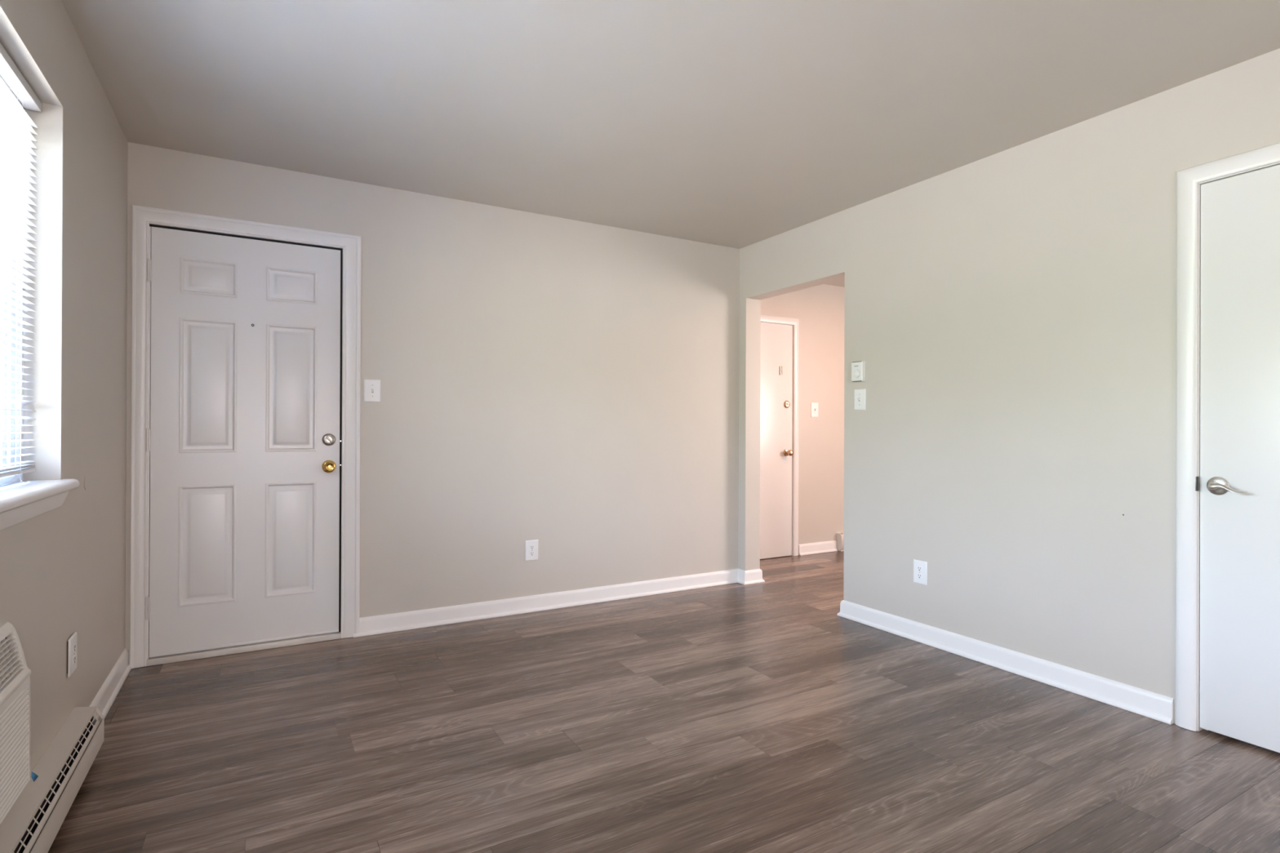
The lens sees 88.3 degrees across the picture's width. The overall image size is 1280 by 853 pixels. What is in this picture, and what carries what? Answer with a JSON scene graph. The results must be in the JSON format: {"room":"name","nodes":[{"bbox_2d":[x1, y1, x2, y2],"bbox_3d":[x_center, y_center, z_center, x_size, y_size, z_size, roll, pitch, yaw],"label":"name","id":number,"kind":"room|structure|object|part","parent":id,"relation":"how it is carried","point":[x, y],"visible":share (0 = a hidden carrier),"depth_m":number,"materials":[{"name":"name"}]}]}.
{"room":"empty living room","nodes":[
{"label":"empty living room","id":0,"kind":"room"},
{"bbox_2d":[0,0,128,772],"bbox_3d":[-0.670,-0.099,-0.121,0.201,2.440,7.200,0,0,-30],"label":"wall","id":1,"kind":"structure","parent":0,"point":[63,568],"depth_m":2.14,"materials":[{"name":"beige paint"}]},
{"bbox_2d":[0,622,31,824],"bbox_3d":[-1.364,0.684,1.326,0.046,0.403,0.720,0,0,-30],"label":"air conditioner","id":2,"kind":"object","parent":1,"relation":"attached to","point":[15,677],"visible":1,"depth_m":1.56,"materials":[{"name":"white plastic"}]},
{"bbox_3d":[-1.365,0.753,1.326,0.045,0.263,0.696,0,0,-30],"label":"intake panel","id":3,"kind":"part","parent":2,"relation":"part of","materials":[{"name":"white plastic"}]},
{"bbox_2d":[31,772,38,782],"bbox_3d":[-1.525,0.880,1.660,0.003,0.028,0.019,0,0,-1],"label":"scrap","id":4,"kind":"object","parent":2,"relation":"attached to","point":[34,776],"visible":1,"depth_m":1.66,"materials":[{"name":"blue"}]},
{"bbox_2d":[0,74,79,530],"bbox_3d":[-1.309,-0.374,1.044,0.231,1.247,2.326,0,0,-30],"label":"window","id":5,"kind":"structure","parent":1,"relation":"in","point":[20,502],"depth_m":1.97,"materials":[{"name":"white"}]},
{"bbox_2d":[0,42,41,483],"bbox_3d":[-1.300,-0.415,1.047,0.037,1.157,2.233,0,0,-30],"label":"blind","id":6,"kind":"object","parent":5,"relation":"attached to","point":[16,130],"visible":1,"depth_m":1.87,"materials":[{"name":"white plastic"}]},
{"bbox_3d":[-1.782,-0.425,1.882,0.029,1.110,0.014,0,0,-30],"label":"ladder cord","id":7,"kind":"part","parent":6,"relation":"part of","materials":[{"name":"white plastic"}]},
{"bbox_3d":[-1.304,0.131,1.046,0.026,0.011,2.219,0,0,-30],"label":"rail","id":8,"kind":"part","parent":6,"relation":"part of","materials":[{"name":"white plastic"}]},
{"bbox_3d":[-1.298,-0.980,1.049,0.037,0.028,2.233,0,0,-30],"label":"head rail","id":9,"kind":"part","parent":6,"relation":"part of","materials":[{"name":"white plastic"}]},
{"bbox_3d":[-1.267,0.182,1.068,0.129,0.034,2.326,0,0,-30],"label":"sill","id":10,"kind":"part","parent":5,"relation":"part of","materials":[{"name":"white paint"}]},
{"bbox_2d":[0,706,104,852],"bbox_3d":[-1.224,1.034,1.113,0.080,0.176,2.600,0,0,-30],"label":"baseboard heater","id":11,"kind":"object","parent":1,"relation":"attached to","point":[32,824],"visible":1,"depth_m":1.81,"materials":[{"name":"beige metal"}]},
{"bbox_2d":[66,631,77,677],"bbox_3d":[-1.869,0.750,2.171,0.012,0.122,0.092,0,0,-30],"label":"wall outlet","id":12,"kind":"object","parent":1,"relation":"attached to","point":[72,642],"visible":1,"depth_m":2.15,"materials":[{"name":"white plastic"}]},
{"bbox_2d":[72,643,75,653],"bbox_3d":[-1.865,0.730,2.173,0.002,0.026,0.029,0,0,-30],"label":"receptacle","id":13,"kind":"object","parent":12,"relation":"attached to","point":[73,644],"depth_m":2.17,"materials":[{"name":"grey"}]},
{"bbox_2d":[72,654,75,664],"bbox_3d":[-1.865,0.769,2.173,0.002,0.026,0.029,0,0,-30],"label":"receptacle","id":14,"kind":"object","parent":12,"relation":"attached to","point":[73,655],"depth_m":2.17,"materials":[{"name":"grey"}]},
{"bbox_2d":[88,648,131,718],"bbox_3d":[-2.133,1.073,2.642,0.027,0.095,0.952,0,0,-30],"label":"baseboard","id":15,"kind":"structure","parent":1,"relation":"attached to","point":[109,690],"depth_m":2.73,"materials":[{"name":"white paint"}]},
{"bbox_2d":[124,142,739,663],"bbox_3d":[-0.948,-0.091,3.952,3.777,2.440,0.140,0,0,-30],"label":"wall","id":16,"kind":"structure","parent":0,"point":[570,386],"depth_m":3.99,"materials":[{"name":"beige paint"}]},
{"bbox_2d":[146,226,151,659],"bbox_3d":[-2.319,0.076,3.115,0.008,2.031,0.050,0,0,-30],"label":"trim","id":17,"kind":"structure","parent":16,"relation":"attached to","point":[149,287],"depth_m":3.09,"materials":[{"name":"white paint"}]},
{"bbox_2d":[144,226,341,657],"bbox_3d":[-1.948,0.074,3.290,0.836,2.026,0.108,0,0,-30],"label":"door","id":18,"kind":"structure","parent":16,"relation":"in","point":[242,438],"depth_m":3.28,"materials":[{"name":"white paint"}]},
{"bbox_3d":[-1.625,0.211,3.451,0.068,0.068,0.065,0,0,-30],"label":"knob","id":19,"kind":"part","parent":18,"relation":"part of","materials":[{"name":"gold metal"}]},
{"bbox_2d":[146,631,341,666],"bbox_3d":[-1.977,1.093,3.343,0.835,0.062,0.132,0,0,-30],"label":"trim","id":20,"kind":"structure","parent":16,"relation":"attached to","point":[336,635],"depth_m":3.27,"materials":[{"name":"white paint"}]},
{"bbox_2d":[129,204,361,668],"bbox_3d":[-1.930,0.049,3.296,0.984,2.147,0.019,0,0,-30],"label":"trim","id":21,"kind":"structure","parent":16,"relation":"attached to","point":[142,216],"depth_m":3.23,"materials":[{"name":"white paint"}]},
{"bbox_2d":[149,223,342,248],"bbox_3d":[-1.982,0.084,3.359,0.845,2.080,0.140,0,0,-30],"label":"trim","id":22,"kind":"structure","parent":16,"relation":"attached to","point":[149,224],"depth_m":3.30,"materials":[{"name":"white paint"}]},
{"bbox_2d":[364,379,380,402],"bbox_3d":[-1.449,-0.194,3.572,0.083,0.122,0.021,0,0,-30],"label":"light switch","id":23,"kind":"object","parent":16,"relation":"attached to","point":[371,387],"visible":1,"depth_m":3.57,"materials":[{"name":"white plastic"}]},
{"bbox_2d":[525,539,537,560],"bbox_3d":[-0.661,0.757,4.032,0.082,0.122,0.008,0,0,-30],"label":"wall outlet","id":24,"kind":"object","parent":16,"relation":"attached to","point":[531,546],"visible":1,"depth_m":4.03,"materials":[{"name":"white plastic"}]},
{"bbox_2d":[529,551,534,555],"bbox_3d":[-0.659,0.777,4.029,0.029,0.026,0.002,0,0,-30],"label":"receptacle","id":25,"kind":"object","parent":24,"relation":"attached to","point":[531,553],"depth_m":4.03,"materials":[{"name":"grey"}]},
{"bbox_2d":[353,568,764,637],"bbox_3d":[-0.447,1.084,4.409,2.767,0.095,0.647,0,0,-30],"label":"baseboard","id":26,"kind":"structure","parent":16,"relation":"attached to","point":[401,621],"depth_m":4.06,"materials":[{"name":"white paint"}]},
{"bbox_2d":[48,551,1279,852],"bbox_3d":[2.151,1.186,1.812,6.670,0.100,7.840,0,0,-30],"label":"floor","id":27,"kind":"structure","parent":0,"point":[735,717],"depth_m":2.32,"materials":[{"name":"brown plastic"}]},
{"bbox_2d":[61,0,1279,287],"bbox_3d":[2.148,-1.379,1.810,7.000,0.150,8.140,0,0,-30],"label":"ceiling","id":28,"kind":"structure","parent":0,"point":[738,124],"depth_m":2.54,"materials":[{"name":"beige paint"}]},
{"bbox_2d":[760,284,844,544],"bbox_3d":[1.850,-0.075,6.183,3.028,2.440,0.140,0,0,-30],"label":"wall","id":29,"kind":"structure","parent":0,"point":[820,309],"depth_m":5.98,"materials":[{"name":"beige paint"}]},
{"bbox_2d":[760,322,793,559],"bbox_3d":[1.022,0.121,5.612,0.764,2.027,0.108,0,0,-30],"label":"door","id":30,"kind":"structure","parent":29,"relation":"in","point":[776,452],"depth_m":5.72,"materials":[{"name":"white paint"}]},
{"bbox_3d":[1.300,0.230,5.750,0.062,0.062,0.072,0,0,-30],"label":"knob","id":31,"kind":"part","parent":30,"relation":"part of","materials":[{"name":"gold metal"}]},
{"bbox_2d":[760,314,799,555],"bbox_3d":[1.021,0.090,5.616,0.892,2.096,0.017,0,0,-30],"label":"trim","id":32,"kind":"structure","parent":29,"relation":"attached to","point":[767,318],"depth_m":5.81,"materials":[{"name":"white paint"}]},
{"bbox_2d":[810,402,817,417],"bbox_3d":[1.578,-0.149,5.933,0.090,0.130,0.021,0,0,-30],"label":"light switch","id":33,"kind":"object","parent":29,"relation":"attached to","point":[814,406],"visible":1,"depth_m":5.93,"materials":[{"name":"white plastic"}]},
{"bbox_2d":[798,540,837,555],"bbox_3d":[1.610,1.095,5.948,0.458,0.095,0.027,0,0,-30],"label":"baseboard","id":34,"kind":"structure","parent":29,"relation":"attached to","point":[825,546],"depth_m":5.94,"materials":[{"name":"white paint"}]},
{"bbox_2d":[835,533,844,551],"bbox_3d":[2.389,1.066,6.372,1.300,0.162,0.069,0,0,-30],"label":"baseboard heater","id":35,"kind":"object","parent":29,"relation":"attached to","point":[839,536],"visible":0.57,"depth_m":6.04,"materials":[{"name":"beige metal"}]},
{"bbox_2d":[737,48,1279,724],"bbox_3d":[2.441,-0.082,1.978,0.136,2.440,7.740,0,0,-30],"label":"wall","id":36,"kind":"structure","parent":0,"point":[1011,313],"depth_m":3.02,"materials":[{"name":"beige paint"}]},
{"bbox_2d":[851,360,865,382],"bbox_3d":[1.272,-0.321,3.851,0.031,0.120,0.088,0,0,-30],"label":"thermostat","id":37,"kind":"object","parent":36,"relation":"attached to","point":[858,368],"visible":1,"depth_m":3.83,"materials":[{"name":"white plastic"}]},
{"bbox_3d":[1.282,-0.321,3.856,0.008,0.120,0.088,0,0,-30],"label":"plate","id":38,"kind":"part","parent":37,"relation":"part of","materials":[{"name":"white plastic"}]},
{"bbox_2d":[853,388,866,409],"bbox_3d":[1.278,-0.158,3.848,0.021,0.122,0.083,0,0,-30],"label":"light switch","id":39,"kind":"object","parent":36,"relation":"attached to","point":[860,395],"visible":1,"depth_m":3.84,"materials":[{"name":"white plastic"}]},
{"bbox_2d":[913,559,927,585],"bbox_3d":[1.484,0.773,3.494,0.008,0.122,0.082,0,0,-30],"label":"wall outlet","id":40,"kind":"object","parent":36,"relation":"attached to","point":[920,567],"visible":1,"depth_m":3.49,"materials":[{"name":"white plastic"}]},
{"bbox_2d":[917,565,922,571],"bbox_3d":[1.482,0.753,3.493,0.002,0.026,0.029,0,0,-30],"label":"receptacle","id":41,"kind":"object","parent":40,"relation":"attached to","point":[919,567],"depth_m":3.49,"materials":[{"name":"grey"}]},
{"bbox_2d":[917,573,922,578],"bbox_3d":[1.482,0.792,3.493,0.002,0.026,0.029,0,0,-30],"label":"receptacle","id":42,"kind":"object","parent":40,"relation":"attached to","point":[919,575],"depth_m":3.49,"materials":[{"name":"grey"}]},
{"bbox_2d":[836,600,1173,724],"bbox_3d":[1.685,1.089,3.285,0.189,0.095,1.678,0,0,-30],"label":"baseboard","id":43,"kind":"structure","parent":36,"relation":"attached to","point":[1158,707],"depth_m":3.00,"materials":[{"name":"white paint"}]},
{"bbox_2d":[1175,142,1279,731],"bbox_3d":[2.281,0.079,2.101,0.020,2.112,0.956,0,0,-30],"label":"trim","id":44,"kind":"structure","parent":36,"relation":"attached to","point":[1188,180],"depth_m":2.47,"materials":[{"name":"white paint"}]},
{"bbox_2d":[1195,164,1279,752],"bbox_3d":[2.279,0.109,2.110,0.093,2.025,0.830,0,0,-30],"label":"door","id":45,"kind":"structure","parent":36,"relation":"in","point":[1240,351],"depth_m":2.36,"materials":[{"name":"white paint"}]},
{"bbox_3d":[2.077,0.213,2.463,0.015,0.054,0.017,0,0,-30],"label":"strike plate","id":46,"kind":"part","parent":45,"relation":"part of","materials":[{"name":"grey metal"}]},
{"bbox_3d":[2.095,0.220,2.355,0.019,0.029,0.111,0,0,-30],"label":"lever handle","id":47,"kind":"part","parent":45,"relation":"part of","materials":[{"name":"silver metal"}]}
]}

